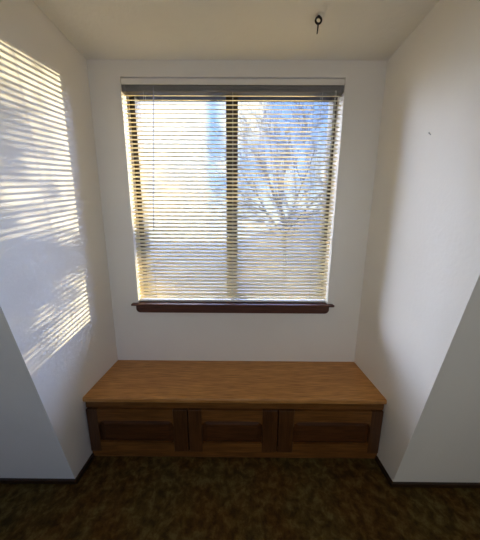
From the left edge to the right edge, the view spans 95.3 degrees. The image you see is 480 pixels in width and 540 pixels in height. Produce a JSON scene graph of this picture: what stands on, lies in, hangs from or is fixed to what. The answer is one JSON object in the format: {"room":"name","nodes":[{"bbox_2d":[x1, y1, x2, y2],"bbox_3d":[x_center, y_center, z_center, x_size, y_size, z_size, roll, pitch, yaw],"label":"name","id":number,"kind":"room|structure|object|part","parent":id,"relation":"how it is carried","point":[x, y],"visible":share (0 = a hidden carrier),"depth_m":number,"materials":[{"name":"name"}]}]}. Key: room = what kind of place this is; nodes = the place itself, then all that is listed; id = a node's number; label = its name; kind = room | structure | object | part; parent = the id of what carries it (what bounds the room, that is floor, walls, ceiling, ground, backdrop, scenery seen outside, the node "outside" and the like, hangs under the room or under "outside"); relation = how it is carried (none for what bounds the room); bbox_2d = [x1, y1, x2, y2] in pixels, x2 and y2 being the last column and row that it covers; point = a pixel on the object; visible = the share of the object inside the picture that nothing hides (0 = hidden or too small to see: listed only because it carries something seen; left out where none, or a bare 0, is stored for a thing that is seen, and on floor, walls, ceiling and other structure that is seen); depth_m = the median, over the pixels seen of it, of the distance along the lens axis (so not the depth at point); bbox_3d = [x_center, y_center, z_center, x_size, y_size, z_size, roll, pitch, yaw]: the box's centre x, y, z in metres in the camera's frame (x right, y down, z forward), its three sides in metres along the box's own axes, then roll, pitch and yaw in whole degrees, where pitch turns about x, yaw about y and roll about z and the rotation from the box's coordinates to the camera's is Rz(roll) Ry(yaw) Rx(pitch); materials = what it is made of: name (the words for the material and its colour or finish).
{"room":"bedroom","nodes":[
{"label":"bedroom","id":0,"kind":"room"},
{"bbox_2d":[0,306,74,478],"bbox_3d":[-1.379,0.042,0.820,1.037,2.239,0.518,0,10,0],"label":"wall","id":1,"kind":"structure","parent":0,"point":[30,447],"depth_m":1.01,"materials":[{"name":"paint"}]},
{"bbox_2d":[0,478,76,483],"bbox_3d":[-1.379,1.107,1.150,1.048,0.026,0.016,0,10,0],"label":"baseboard","id":2,"kind":"structure","parent":1,"relation":"attached to","point":[2,480],"depth_m":1.15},
{"bbox_2d":[0,0,117,477],"bbox_3d":[-0.920,0.013,0.990,0.120,2.239,0.866,0,10,0],"label":"wall","id":3,"kind":"structure","parent":0,"point":[56,301],"depth_m":1.00,"materials":[{"name":"paint"}]},
{"bbox_2d":[75,453,93,482],"bbox_3d":[-0.860,1.098,1.211,0.011,0.026,0.144,0,10,0],"label":"baseboard","id":4,"kind":"structure","parent":3,"relation":"attached to","point":[91,457],"depth_m":1.20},
{"bbox_2d":[33,0,438,60],"bbox_3d":[0.005,-0.955,-0.319,4.200,0.150,3.520,0,10,0],"label":"ceiling","id":5,"kind":"structure","parent":0,"point":[98,29],"depth_m":1.01,"materials":[{"name":"paint"}]},
{"bbox_2d":[315,15,321,33],"bbox_3d":[0.345,-1.080,0.965,0.033,0.067,0.012,0,10,0],"label":"ceiling hook","id":6,"kind":"object","parent":5,"relation":"hanging from","point":[318,16],"visible":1,"depth_m":0.96,"materials":[{"name":"metal"}]},
{"bbox_2d":[86,60,386,361],"bbox_3d":[-0.025,-0.030,1.530,1.905,2.339,0.220,0,10,0],"label":"wall","id":7,"kind":"structure","parent":0,"point":[331,336],"depth_m":1.38,"materials":[{"name":"paint"}]},
{"bbox_2d":[129,95,337,313],"bbox_3d":[-0.045,-0.411,1.421,1.336,1.386,0.207,0,10,0],"label":"window","id":8,"kind":"structure","parent":7,"relation":"in","point":[142,306],"depth_m":1.43,"materials":[{"name":"brown metal"}]},
{"bbox_2d":[121,78,344,301],"bbox_3d":[-0.045,-0.432,1.366,1.262,1.314,0.055,0,10,0],"label":"window blind","id":9,"kind":"object","parent":8,"relation":"attached to","point":[143,87],"visible":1,"depth_m":1.38,"materials":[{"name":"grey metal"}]},
{"bbox_3d":[-0.558,-0.413,1.378,0.002,1.243,0.031,0,10,0],"label":"ladder cord","id":10,"kind":"part","parent":9,"relation":"part of","materials":[{"name":"white fabric"}]},
{"bbox_3d":[-0.049,0.206,1.490,1.256,0.014,0.026,0,10,0],"label":"rail","id":11,"kind":"part","parent":9,"relation":"part of","materials":[{"name":"white plastic"}]},
{"bbox_3d":[0.469,-0.407,1.375,0.002,1.243,0.031,0,10,0],"label":"ladder cord","id":12,"kind":"part","parent":9,"relation":"part of","materials":[{"name":"white fabric"}]},
{"bbox_3d":[0.535,-0.737,1.287,0.026,0.568,0.012,-2,11,-14],"label":"lift cord","id":13,"kind":"part","parent":9,"relation":"part of","materials":[{"name":"white fabric"}]},
{"bbox_2d":[0,456,479,539],"bbox_3d":[-0.008,1.393,0.115,4.200,0.154,3.520,0,10,0],"label":"floor","id":14,"kind":"structure","parent":0,"point":[116,497],"depth_m":1.07,"materials":[{"name":"carpet"}]},
{"bbox_2d":[83,360,386,458],"bbox_3d":[-0.031,0.871,1.404,1.663,0.404,0.353,0,10,0],"label":"storage bench","id":15,"kind":"object","parent":14,"relation":"on","point":[152,408],"visible":1,"depth_m":1.25,"materials":[{"name":"brown wood"}]},
{"bbox_3d":[-0.587,0.826,1.240,0.422,0.106,0.030,0,10,0],"label":"rail","id":16,"kind":"part","parent":15,"relation":"part of","materials":[{"name":"brown wood"}]},
{"bbox_3d":[-0.588,0.904,1.257,0.432,0.182,0.024,0,10,0],"label":"panel","id":17,"kind":"part","parent":15,"relation":"part of","materials":[{"name":"brown wood"}]},
{"bbox_3d":[-0.588,1.012,1.274,0.422,0.070,0.030,0,10,0],"label":"rail","id":18,"kind":"part","parent":15,"relation":"part of","materials":[{"name":"brown wood"}]},
{"bbox_3d":[-0.046,1.015,1.272,0.341,0.070,0.030,0,10,0],"label":"rail","id":19,"kind":"part","parent":15,"relation":"part of","materials":[{"name":"brown wood"}]},
{"bbox_3d":[-0.045,0.829,1.238,0.341,0.106,0.030,0,10,0],"label":"rail","id":20,"kind":"part","parent":15,"relation":"part of","materials":[{"name":"brown wood"}]},
{"bbox_3d":[-0.045,0.907,1.256,0.351,0.182,0.024,0,10,0],"label":"panel","id":21,"kind":"part","parent":15,"relation":"part of","materials":[{"name":"brown wood"}]},
{"bbox_3d":[0.516,1.019,1.270,0.430,0.070,0.030,0,10,0],"label":"rail","id":22,"kind":"part","parent":15,"relation":"part of","materials":[{"name":"brown wood"}]},
{"bbox_3d":[0.516,0.911,1.254,0.440,0.182,0.024,0,10,0],"label":"panel","id":23,"kind":"part","parent":15,"relation":"part of","materials":[{"name":"brown wood"}]},
{"bbox_3d":[0.517,0.833,1.236,0.430,0.106,0.030,0,10,0],"label":"rail","id":24,"kind":"part","parent":15,"relation":"part of","materials":[{"name":"brown wood"}]},
{"bbox_2d":[354,0,479,480],"bbox_3d":[0.865,0.025,0.984,0.120,2.239,0.866,0,10,0],"label":"wall","id":25,"kind":"structure","parent":0,"point":[422,268],"depth_m":0.97,"materials":[{"name":"paint"}]},
{"bbox_2d":[375,456,392,485],"bbox_3d":[0.794,1.109,1.206,0.011,0.026,0.144,0,10,0],"label":"baseboard","id":26,"kind":"structure","parent":25,"relation":"attached to","point":[377,460],"depth_m":1.20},
{"bbox_2d":[393,275,479,482],"bbox_3d":[1.353,0.059,0.811,1.098,2.239,0.518,0,10,0],"label":"wall","id":27,"kind":"structure","parent":0,"point":[444,444],"depth_m":0.98,"materials":[{"name":"paint"}]},
{"bbox_2d":[391,482,479,487],"bbox_3d":[1.342,1.124,1.141,1.109,0.026,0.016,0,10,0],"label":"baseboard","id":28,"kind":"structure","parent":27,"relation":"attached to","point":[394,484],"depth_m":1.14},
{"label":"outside","id":29,"kind":"structure","parent":0,"visible":0},
{"bbox_2d":[150,210,320,289],"bbox_3d":[0.088,-3.073,20.609,90.000,6.589,81.650,0,10,0],"label":"ground","id":30,"kind":"structure","parent":29,"point":[299,210],"depth_m":16.58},
{"bbox_2d":[179,102,328,282],"bbox_3d":[1.829,-2.746,8.314,7.462,8.676,7.662,-6,12,-30],"label":"tree","id":31,"kind":"object","parent":30,"relation":"on","point":[298,107],"visible":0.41,"depth_m":7.27,"materials":[{"name":"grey plant"}]}
]}

